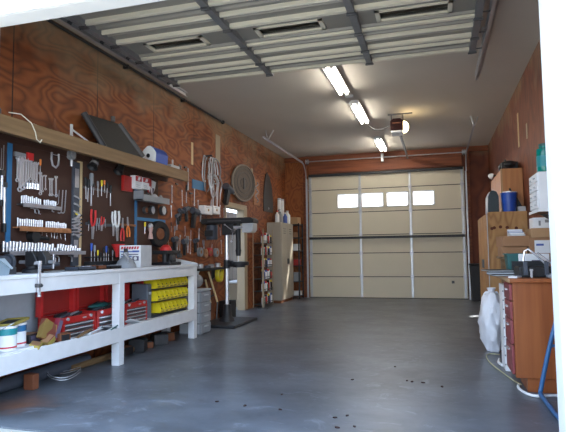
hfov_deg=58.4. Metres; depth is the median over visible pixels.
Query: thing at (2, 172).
bar
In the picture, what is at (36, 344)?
box
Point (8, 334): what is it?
paint can
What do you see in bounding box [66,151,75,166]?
air chuck
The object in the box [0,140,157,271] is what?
pegboard
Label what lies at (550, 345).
frame
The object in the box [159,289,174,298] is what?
bin
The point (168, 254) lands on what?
power tool
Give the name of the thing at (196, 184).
strip
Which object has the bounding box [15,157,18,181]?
wrench
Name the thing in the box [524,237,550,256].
cardboard box
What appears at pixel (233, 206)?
trim
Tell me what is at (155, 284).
bin
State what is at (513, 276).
notepad
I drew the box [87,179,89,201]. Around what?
screwdriver
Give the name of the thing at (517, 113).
batten
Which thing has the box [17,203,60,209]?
rail
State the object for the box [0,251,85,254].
rail
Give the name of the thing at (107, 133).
radiator
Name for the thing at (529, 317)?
drawer cabinet
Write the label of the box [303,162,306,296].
trim
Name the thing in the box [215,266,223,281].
roll
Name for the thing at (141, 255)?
carton
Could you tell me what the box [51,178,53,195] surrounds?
wrench
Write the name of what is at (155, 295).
bin
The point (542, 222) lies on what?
carton
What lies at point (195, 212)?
tool
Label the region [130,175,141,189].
pack
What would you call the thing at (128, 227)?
pliers
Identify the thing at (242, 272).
trim
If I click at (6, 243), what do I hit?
socket
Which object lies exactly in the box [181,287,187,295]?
bin
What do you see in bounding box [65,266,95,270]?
tray
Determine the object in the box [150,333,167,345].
box
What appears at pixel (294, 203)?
wall
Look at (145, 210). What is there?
gauge
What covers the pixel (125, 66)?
pipe
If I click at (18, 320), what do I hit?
paint tray
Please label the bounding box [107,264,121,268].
case
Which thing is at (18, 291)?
workbench
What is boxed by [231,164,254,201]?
guard
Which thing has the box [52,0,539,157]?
ceiling
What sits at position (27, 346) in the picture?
board
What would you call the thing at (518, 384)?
hose
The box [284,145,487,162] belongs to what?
trim
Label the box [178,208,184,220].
tool
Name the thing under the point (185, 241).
tool
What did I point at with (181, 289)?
bin
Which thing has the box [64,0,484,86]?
door
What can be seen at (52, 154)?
c-clamp
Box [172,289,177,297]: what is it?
bin
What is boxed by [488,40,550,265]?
wall
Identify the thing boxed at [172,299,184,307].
bin
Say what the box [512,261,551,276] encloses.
tool case
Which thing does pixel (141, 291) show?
case
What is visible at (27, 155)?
rack
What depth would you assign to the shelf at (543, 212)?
4.81 m
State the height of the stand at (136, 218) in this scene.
1.110 m
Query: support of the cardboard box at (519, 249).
on the stand at (498, 257)
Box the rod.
[305,149,465,164]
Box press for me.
[201,217,257,328]
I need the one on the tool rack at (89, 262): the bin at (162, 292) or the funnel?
the funnel
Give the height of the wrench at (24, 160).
0.310 m
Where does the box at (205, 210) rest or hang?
attached to the wall at (47, 73)
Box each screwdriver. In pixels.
[84,177,86,198]
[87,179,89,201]
[89,173,93,205]
[90,243,92,261]
[109,185,111,205]
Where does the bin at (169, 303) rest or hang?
on the rack at (153, 315)
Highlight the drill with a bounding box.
[41,262,59,268]
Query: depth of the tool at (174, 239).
7.43 m
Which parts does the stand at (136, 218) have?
arm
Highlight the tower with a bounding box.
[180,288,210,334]
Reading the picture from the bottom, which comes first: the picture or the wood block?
the wood block
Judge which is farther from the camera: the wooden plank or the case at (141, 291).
the wooden plank
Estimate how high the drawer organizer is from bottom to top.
0.335 m
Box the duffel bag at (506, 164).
[498,159,517,170]
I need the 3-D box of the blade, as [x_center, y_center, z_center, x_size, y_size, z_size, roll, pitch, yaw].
[-0.445,-0.536,11.770,0.030,0.899,0.680,-2,-4,16]
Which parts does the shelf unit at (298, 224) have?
post, post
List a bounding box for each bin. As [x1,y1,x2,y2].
[144,279,161,288]
[151,291,161,300]
[151,303,164,312]
[152,290,166,299]
[156,302,168,311]
[159,279,165,287]
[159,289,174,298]
[161,301,172,310]
[164,278,169,286]
[164,290,170,299]
[166,288,181,297]
[166,300,176,309]
[168,278,173,286]
[172,278,177,285]
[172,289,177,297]
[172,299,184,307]
[173,287,185,296]
[175,277,180,285]
[175,300,180,308]
[177,298,187,307]
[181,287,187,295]
[503,253,525,269]
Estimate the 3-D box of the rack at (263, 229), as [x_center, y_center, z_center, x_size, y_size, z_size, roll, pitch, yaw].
[-0.526,1.092,10.930,0.248,1.620,0.642,-2,-4,16]
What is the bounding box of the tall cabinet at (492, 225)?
[478,211,527,296]
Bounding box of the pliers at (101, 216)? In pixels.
[100,216,104,230]
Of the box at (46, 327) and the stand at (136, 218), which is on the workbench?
the box at (46, 327)
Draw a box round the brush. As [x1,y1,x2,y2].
[148,223,152,238]
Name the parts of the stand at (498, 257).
leg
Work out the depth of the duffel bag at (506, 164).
7.44 m
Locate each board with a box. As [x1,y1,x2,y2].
[0,344,33,355]
[69,347,134,371]
[499,283,510,370]
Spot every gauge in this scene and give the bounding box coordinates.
[142,207,148,213]
[148,206,155,214]
[159,205,166,215]
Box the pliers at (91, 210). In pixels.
[90,209,96,238]
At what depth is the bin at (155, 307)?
6.29 m
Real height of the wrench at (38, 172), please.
0.227 m
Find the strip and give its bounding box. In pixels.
[192,179,205,190]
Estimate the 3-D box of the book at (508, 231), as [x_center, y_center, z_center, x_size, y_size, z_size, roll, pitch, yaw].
[2.388,0.169,5.420,0.140,0.016,0.190,-2,-4,18]
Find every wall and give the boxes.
[0,19,285,377]
[285,151,489,298]
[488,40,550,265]
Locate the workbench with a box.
[0,258,197,376]
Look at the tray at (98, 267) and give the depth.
5.23 m
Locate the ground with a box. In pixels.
[0,428,30,431]
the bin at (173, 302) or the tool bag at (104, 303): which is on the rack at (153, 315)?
the bin at (173, 302)
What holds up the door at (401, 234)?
in the wall at (294, 203)
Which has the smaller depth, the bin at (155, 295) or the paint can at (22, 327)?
the paint can at (22, 327)
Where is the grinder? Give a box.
[0,254,15,273]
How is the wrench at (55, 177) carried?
hanging from the pegboard
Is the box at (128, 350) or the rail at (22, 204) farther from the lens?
the box at (128, 350)
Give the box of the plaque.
[253,179,259,205]
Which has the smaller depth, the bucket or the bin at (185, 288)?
the bin at (185, 288)
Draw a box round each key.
[58,190,62,213]
[62,190,66,213]
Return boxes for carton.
[120,245,151,266]
[517,206,525,210]
[518,254,549,265]
[529,217,548,228]
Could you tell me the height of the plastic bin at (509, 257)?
0.195 m
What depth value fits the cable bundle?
8.72 m
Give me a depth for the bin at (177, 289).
6.76 m
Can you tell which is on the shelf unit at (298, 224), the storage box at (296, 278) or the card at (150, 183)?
the storage box at (296, 278)
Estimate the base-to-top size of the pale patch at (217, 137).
0.484 m
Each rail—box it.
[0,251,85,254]
[13,226,70,232]
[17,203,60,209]
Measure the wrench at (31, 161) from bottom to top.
0.201 m
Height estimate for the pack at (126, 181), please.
0.187 m
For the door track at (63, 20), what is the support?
hanging from the ceiling
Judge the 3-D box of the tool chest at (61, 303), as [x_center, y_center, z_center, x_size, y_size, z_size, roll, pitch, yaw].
[-2.117,0.919,4.929,0.312,0.440,0.470,-2,-4,16]
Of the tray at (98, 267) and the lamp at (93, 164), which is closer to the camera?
the tray at (98, 267)
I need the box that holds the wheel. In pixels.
[150,221,169,246]
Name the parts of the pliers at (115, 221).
handle, handle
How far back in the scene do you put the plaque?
11.01 m
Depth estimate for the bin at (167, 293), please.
6.46 m
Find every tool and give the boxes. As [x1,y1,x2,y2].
[26,231,49,241]
[152,245,181,264]
[171,236,179,249]
[175,213,179,224]
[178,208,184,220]
[181,238,188,254]
[182,206,190,221]
[189,207,200,227]
[193,238,198,251]
[222,183,234,204]
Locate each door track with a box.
[55,17,186,96]
[262,130,308,297]
[465,116,477,299]
[475,0,498,79]
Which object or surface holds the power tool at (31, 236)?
hanging from the pegboard
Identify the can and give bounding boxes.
[0,323,17,351]
[17,321,26,346]
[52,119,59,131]
[469,263,480,300]
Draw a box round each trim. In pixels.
[0,0,91,15]
[224,202,246,210]
[237,208,247,309]
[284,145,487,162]
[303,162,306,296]
[309,154,461,173]
[467,151,472,298]
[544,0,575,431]
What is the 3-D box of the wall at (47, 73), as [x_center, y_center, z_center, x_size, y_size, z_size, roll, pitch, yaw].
[-1.424,-0.007,8.628,0.140,3.520,10.050,-2,-4,16]
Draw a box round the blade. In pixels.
[263,173,272,212]
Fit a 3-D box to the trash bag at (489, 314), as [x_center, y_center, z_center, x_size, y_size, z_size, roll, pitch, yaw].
[2.307,1.164,5.824,0.294,0.700,0.376,-1,-4,5]
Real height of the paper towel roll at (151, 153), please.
0.203 m
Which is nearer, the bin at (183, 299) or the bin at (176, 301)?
the bin at (176, 301)
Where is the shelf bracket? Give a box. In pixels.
[70,124,97,143]
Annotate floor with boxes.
[0,297,558,431]
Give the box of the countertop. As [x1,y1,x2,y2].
[0,264,197,279]
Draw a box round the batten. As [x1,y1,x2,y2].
[517,113,519,147]
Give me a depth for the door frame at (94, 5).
2.69 m
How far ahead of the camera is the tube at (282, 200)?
12.39 m
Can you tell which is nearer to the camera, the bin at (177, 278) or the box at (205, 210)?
the bin at (177, 278)
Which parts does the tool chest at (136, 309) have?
lid, lid, corner post, lid, drawer, drawer, drawer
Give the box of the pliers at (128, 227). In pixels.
[126,217,130,236]
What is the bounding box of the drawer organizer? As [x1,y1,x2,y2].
[529,171,547,210]
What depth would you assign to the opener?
8.86 m
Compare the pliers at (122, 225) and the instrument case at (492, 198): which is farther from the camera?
the instrument case at (492, 198)
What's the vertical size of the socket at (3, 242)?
0.095 m
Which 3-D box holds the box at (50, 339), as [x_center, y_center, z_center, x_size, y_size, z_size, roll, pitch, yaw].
[-2.034,1.059,4.365,0.081,0.113,0.128,-2,-4,12]
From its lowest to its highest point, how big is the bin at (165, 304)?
0.115 m
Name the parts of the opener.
rail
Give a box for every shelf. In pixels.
[0,113,188,189]
[54,310,186,342]
[133,190,169,204]
[186,267,223,278]
[529,209,548,218]
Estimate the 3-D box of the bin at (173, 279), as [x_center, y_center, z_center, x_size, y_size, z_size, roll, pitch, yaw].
[-1.532,0.848,6.651,0.190,0.115,0.096,-2,-4,16]
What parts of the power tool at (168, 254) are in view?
post, knob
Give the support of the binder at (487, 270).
on the binder at (486, 272)
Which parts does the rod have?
rod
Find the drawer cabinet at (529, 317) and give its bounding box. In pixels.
[496,276,556,393]
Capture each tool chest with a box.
[35,288,94,336]
[75,285,111,330]
[105,283,146,324]
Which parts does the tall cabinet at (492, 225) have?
door, door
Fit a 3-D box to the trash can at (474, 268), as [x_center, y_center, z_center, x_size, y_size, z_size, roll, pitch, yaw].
[4.169,1.467,11.436,0.260,0.820,0.294,-2,-4,16]
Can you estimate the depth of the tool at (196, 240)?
8.10 m
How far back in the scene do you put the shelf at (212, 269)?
8.35 m
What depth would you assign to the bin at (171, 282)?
6.57 m
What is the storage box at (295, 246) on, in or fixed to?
on the shelf unit at (298, 224)
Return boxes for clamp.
[34,261,42,296]
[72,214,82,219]
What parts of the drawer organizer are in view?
drawer, drawer, drawer, drawer, drawer, drawer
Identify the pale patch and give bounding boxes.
[191,142,192,164]
[215,134,219,162]
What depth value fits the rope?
4.43 m
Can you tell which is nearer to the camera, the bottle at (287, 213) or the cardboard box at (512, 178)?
the cardboard box at (512, 178)
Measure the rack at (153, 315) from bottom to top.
0.460 m
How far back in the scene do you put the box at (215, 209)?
8.74 m
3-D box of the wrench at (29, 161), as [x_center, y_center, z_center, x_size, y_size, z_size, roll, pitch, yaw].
[-2.411,-0.419,4.785,0.012,0.229,0.044,-2,-4,16]
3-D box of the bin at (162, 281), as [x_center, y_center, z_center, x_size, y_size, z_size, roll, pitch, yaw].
[-1.616,0.829,6.361,0.190,0.115,0.096,-2,-4,16]
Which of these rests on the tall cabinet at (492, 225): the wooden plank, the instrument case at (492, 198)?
the instrument case at (492, 198)
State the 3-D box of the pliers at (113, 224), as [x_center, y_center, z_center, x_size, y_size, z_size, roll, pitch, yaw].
[-2.036,0.091,6.021,0.023,0.284,0.091,-2,-4,16]
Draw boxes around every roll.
[143,146,167,164]
[197,247,202,256]
[202,249,207,257]
[207,248,212,255]
[213,248,218,256]
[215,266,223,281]
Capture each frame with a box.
[0,0,575,431]
[538,322,558,420]
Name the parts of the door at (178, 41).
panel, panel, panel, panel, panel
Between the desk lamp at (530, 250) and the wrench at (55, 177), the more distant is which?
the wrench at (55, 177)
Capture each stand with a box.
[134,189,164,244]
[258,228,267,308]
[496,256,550,282]
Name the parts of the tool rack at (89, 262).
shelf plate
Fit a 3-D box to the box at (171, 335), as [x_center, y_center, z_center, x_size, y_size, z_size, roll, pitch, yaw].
[-1.603,1.576,6.735,0.160,0.106,0.180,-4,-5,38]
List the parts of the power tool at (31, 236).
handle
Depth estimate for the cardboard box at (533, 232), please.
5.24 m
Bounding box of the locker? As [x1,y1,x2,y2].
[267,222,293,302]
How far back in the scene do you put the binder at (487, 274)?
4.48 m
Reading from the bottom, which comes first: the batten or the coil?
the coil
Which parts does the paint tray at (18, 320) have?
panel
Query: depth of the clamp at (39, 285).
4.18 m
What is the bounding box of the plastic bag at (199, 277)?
[197,271,202,287]
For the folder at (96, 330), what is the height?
0.063 m
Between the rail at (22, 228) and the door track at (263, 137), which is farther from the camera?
the door track at (263, 137)
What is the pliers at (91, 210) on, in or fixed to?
hanging from the pegboard
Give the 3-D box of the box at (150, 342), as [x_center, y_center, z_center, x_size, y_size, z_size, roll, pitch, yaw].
[-1.737,1.561,6.274,0.180,0.076,0.160,1,-4,-18]
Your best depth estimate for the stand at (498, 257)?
5.90 m
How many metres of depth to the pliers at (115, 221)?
6.06 m
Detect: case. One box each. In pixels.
[54,318,63,339]
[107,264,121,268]
[132,284,150,317]
[486,190,498,212]
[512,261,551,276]
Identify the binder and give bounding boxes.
[481,269,513,271]
[486,272,513,273]
[487,274,513,275]
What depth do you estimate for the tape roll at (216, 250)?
8.82 m
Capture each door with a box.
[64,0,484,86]
[308,166,467,298]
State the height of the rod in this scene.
0.190 m
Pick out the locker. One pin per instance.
(283, 277)
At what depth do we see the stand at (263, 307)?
10.38 m
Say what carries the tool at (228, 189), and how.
hanging from the wall at (47, 73)
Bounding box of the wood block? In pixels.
[23,373,38,389]
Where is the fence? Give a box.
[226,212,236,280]
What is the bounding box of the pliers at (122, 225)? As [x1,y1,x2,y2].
[120,218,124,240]
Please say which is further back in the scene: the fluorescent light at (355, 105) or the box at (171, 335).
the fluorescent light at (355, 105)
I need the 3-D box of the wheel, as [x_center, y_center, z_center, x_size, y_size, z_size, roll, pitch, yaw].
[-1.742,0.244,6.960,0.100,0.360,0.360,-3,-4,28]
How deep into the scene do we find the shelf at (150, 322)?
6.01 m
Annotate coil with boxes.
[47,367,80,380]
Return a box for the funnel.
[111,244,124,256]
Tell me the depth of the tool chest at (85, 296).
5.35 m
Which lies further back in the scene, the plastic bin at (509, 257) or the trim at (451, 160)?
the trim at (451, 160)
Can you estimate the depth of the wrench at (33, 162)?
4.89 m
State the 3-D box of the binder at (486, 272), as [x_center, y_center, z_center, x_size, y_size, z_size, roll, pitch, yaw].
[1.925,0.510,4.646,0.240,0.014,0.300,-3,-4,24]
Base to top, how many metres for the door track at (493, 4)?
0.260 m
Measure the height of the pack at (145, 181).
0.148 m
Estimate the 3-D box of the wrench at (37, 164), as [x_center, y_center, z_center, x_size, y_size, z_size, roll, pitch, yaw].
[-2.396,-0.410,4.915,0.012,0.216,0.043,-2,-4,16]
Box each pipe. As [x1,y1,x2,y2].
[0,354,91,392]
[46,19,224,123]
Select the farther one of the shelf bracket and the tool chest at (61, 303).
the shelf bracket
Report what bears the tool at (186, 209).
hanging from the wall at (47, 73)
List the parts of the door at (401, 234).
panel, panel, panel, panel, panel, panel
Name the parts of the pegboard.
wood strip, tool strip, tool strip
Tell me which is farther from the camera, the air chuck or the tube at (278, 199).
the tube at (278, 199)
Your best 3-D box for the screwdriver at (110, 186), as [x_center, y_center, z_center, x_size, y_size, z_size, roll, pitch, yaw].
[-2.068,-0.239,5.999,0.032,0.245,0.033,-2,-4,16]
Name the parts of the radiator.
tank, tank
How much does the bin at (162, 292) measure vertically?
0.115 m
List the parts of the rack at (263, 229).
post, post, post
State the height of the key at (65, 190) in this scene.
0.247 m
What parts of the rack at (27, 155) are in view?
rail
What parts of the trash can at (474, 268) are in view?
lid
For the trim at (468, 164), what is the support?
attached to the wall at (294, 203)
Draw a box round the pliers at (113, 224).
[111,211,116,235]
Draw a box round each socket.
[2,241,4,251]
[5,242,8,251]
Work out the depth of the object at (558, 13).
2.56 m
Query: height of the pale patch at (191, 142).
0.355 m
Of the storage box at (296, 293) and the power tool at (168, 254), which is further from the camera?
the storage box at (296, 293)
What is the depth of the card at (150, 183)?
6.80 m
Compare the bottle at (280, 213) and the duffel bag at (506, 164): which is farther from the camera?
the bottle at (280, 213)
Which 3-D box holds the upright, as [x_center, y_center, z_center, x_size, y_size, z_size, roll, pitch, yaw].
[-2.485,-0.183,4.581,0.008,0.940,0.054,-2,-4,16]
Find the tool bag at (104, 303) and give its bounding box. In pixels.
[87,300,111,307]
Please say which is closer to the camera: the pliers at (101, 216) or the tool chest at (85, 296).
the tool chest at (85, 296)
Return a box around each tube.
[277,198,280,210]
[281,199,283,215]
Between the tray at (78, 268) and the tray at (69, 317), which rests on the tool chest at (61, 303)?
the tray at (69, 317)
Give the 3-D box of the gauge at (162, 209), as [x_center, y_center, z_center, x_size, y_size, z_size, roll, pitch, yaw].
[-1.730,-0.075,7.133,0.045,0.139,0.140,-2,-4,16]
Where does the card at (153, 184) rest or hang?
hanging from the pegboard
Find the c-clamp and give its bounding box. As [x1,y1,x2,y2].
[50,152,59,167]
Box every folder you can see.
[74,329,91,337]
[85,328,102,334]
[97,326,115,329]
[125,319,141,323]
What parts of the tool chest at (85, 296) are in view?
lid, lid, corner post, lid, drawer, drawer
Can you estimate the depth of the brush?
6.76 m
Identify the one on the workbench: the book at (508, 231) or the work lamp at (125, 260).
the work lamp at (125, 260)
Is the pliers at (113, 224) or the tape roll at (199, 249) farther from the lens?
the tape roll at (199, 249)
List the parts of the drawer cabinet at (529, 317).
drawer, drawer, drawer, drawer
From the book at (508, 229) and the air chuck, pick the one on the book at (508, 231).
the book at (508, 229)
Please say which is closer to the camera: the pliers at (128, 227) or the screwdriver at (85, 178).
the screwdriver at (85, 178)
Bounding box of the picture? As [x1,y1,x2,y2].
[132,256,138,260]
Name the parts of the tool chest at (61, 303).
lid, lid, corner post, lid, drawer, drawer, handle, handle, drawer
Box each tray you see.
[0,317,29,326]
[38,312,94,323]
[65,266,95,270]
[75,306,111,315]
[88,265,106,269]
[167,160,178,168]
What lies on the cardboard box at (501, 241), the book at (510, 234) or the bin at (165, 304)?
the book at (510, 234)
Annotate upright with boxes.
[5,143,12,246]
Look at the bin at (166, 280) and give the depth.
6.48 m
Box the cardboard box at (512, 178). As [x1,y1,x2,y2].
[491,168,523,211]
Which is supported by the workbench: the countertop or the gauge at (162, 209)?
the countertop
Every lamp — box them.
[87,157,98,170]
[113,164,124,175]
[116,248,136,267]
[403,121,408,132]
[522,248,550,263]
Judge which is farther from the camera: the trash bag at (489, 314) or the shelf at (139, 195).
the shelf at (139, 195)
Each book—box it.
[507,229,521,231]
[507,231,522,232]
[507,234,524,235]
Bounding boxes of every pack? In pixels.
[121,175,132,191]
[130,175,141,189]
[141,177,148,189]
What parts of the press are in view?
motor, plate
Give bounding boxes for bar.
[0,170,4,205]
[1,182,7,231]
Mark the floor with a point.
(309, 351)
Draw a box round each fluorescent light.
[323,66,349,95]
[349,100,369,123]
[373,136,386,151]
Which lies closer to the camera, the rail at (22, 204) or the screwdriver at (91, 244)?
the rail at (22, 204)
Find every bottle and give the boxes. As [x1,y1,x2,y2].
[275,211,278,221]
[279,210,282,221]
[283,212,286,222]
[286,211,289,223]
[536,143,546,171]
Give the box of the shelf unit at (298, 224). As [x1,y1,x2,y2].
[293,223,303,298]
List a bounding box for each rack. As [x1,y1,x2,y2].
[14,151,33,160]
[84,256,116,265]
[136,281,185,317]
[252,229,273,307]
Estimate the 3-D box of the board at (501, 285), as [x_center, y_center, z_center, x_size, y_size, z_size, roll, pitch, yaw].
[2.089,1.057,4.957,0.054,0.800,0.283,-2,-4,16]
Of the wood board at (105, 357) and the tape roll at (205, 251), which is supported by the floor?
the wood board at (105, 357)
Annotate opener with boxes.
[388,112,411,158]
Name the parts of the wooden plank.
handle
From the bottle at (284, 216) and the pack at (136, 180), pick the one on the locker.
the bottle at (284, 216)
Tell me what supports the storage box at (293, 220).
on the shelf unit at (298, 224)
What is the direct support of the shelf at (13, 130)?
attached to the wall at (47, 73)
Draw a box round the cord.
[486,353,521,384]
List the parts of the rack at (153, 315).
rail, rail, rail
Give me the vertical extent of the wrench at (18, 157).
0.327 m
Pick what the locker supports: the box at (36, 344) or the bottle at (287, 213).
the bottle at (287, 213)
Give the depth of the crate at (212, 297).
8.46 m
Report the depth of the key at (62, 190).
5.23 m
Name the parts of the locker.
door, door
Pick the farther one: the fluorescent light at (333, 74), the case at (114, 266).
the fluorescent light at (333, 74)
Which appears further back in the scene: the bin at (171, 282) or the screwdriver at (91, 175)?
the bin at (171, 282)
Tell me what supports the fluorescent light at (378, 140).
attached to the ceiling
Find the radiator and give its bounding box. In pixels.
[81,112,144,157]
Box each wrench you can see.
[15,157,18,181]
[17,156,23,191]
[20,156,25,189]
[24,158,28,185]
[27,160,30,182]
[29,161,31,179]
[32,162,34,182]
[33,162,35,181]
[35,162,38,183]
[38,172,41,194]
[49,178,50,195]
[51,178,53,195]
[54,176,57,196]
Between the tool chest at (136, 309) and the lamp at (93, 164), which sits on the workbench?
the tool chest at (136, 309)
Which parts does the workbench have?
sheet bracket, panel, rail, rail, leg, leg, leg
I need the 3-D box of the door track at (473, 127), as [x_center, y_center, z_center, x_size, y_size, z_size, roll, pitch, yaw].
[3.715,0.041,10.324,0.149,3.524,3.062,-2,-4,16]
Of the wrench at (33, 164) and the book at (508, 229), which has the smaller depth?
the wrench at (33, 164)
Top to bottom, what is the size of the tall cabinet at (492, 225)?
1.650 m
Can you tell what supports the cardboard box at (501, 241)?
on the cardboard box at (519, 249)
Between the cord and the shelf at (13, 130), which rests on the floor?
the cord
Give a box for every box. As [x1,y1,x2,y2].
[26,332,40,343]
[29,341,42,349]
[36,318,56,339]
[40,334,55,345]
[55,332,70,341]
[111,345,132,356]
[129,337,147,351]
[147,340,152,347]
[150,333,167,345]
[159,331,174,340]
[199,205,211,214]
[211,206,219,214]
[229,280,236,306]
[290,217,300,223]
[293,244,297,250]
[293,259,300,265]
[293,272,300,280]
[294,291,301,295]
[496,236,529,246]
[498,246,526,256]
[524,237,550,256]
[526,228,549,237]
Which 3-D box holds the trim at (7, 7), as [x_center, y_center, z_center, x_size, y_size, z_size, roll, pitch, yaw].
[-0.435,-1.539,3.184,3.882,0.140,0.030,-2,-4,16]
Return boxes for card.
[147,179,151,192]
[151,180,155,193]
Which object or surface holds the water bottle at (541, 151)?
on the drawer organizer
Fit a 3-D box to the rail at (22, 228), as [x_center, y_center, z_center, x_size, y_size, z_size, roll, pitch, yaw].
[-2.336,0.132,4.927,0.085,0.046,0.671,-2,-4,16]
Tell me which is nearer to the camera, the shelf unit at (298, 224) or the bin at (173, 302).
the bin at (173, 302)
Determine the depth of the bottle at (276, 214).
11.57 m
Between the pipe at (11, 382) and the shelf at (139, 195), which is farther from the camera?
the shelf at (139, 195)
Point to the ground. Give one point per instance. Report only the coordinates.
(1, 429)
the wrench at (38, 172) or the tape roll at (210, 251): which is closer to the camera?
the wrench at (38, 172)
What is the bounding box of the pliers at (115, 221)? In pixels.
[114,211,119,240]
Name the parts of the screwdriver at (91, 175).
handle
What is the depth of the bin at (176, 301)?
6.74 m
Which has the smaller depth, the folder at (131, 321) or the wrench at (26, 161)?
the wrench at (26, 161)
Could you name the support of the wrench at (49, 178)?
hanging from the pegboard
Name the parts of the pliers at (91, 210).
handle, handle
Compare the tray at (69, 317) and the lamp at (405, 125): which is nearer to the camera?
the tray at (69, 317)
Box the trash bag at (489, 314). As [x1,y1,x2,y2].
[478,287,501,351]
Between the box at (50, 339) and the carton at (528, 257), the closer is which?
the box at (50, 339)
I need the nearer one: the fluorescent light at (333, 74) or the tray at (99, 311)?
the tray at (99, 311)
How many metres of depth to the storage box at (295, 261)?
12.47 m
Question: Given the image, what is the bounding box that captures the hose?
[517,383,556,396]
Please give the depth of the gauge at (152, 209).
6.83 m
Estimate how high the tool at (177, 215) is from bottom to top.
0.178 m
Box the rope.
[9,112,41,142]
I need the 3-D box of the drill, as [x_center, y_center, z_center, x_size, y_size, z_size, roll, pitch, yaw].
[-2.253,0.461,4.779,0.082,0.107,0.270,-4,-5,36]
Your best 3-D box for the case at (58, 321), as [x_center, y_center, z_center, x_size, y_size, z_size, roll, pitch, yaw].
[-2.032,0.993,4.528,0.052,0.193,0.121,-2,-4,16]
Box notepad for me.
[508,275,521,277]
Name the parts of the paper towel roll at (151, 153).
panel, lid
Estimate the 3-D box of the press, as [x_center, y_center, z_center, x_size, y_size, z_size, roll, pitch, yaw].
[-0.935,0.882,8.308,0.900,1.690,1.020,-2,-4,16]
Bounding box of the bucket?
[500,191,517,211]
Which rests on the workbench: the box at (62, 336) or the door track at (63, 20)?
the box at (62, 336)
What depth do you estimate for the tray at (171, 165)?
7.01 m
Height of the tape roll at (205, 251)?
0.148 m
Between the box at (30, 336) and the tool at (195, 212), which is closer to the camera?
the box at (30, 336)
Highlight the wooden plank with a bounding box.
[205,272,217,318]
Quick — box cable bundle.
[202,155,222,206]
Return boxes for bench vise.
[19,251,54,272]
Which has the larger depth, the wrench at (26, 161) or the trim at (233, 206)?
the trim at (233, 206)
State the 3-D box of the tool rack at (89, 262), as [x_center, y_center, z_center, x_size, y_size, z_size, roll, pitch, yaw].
[-2.086,0.514,5.765,0.080,0.122,0.503,-2,-4,16]

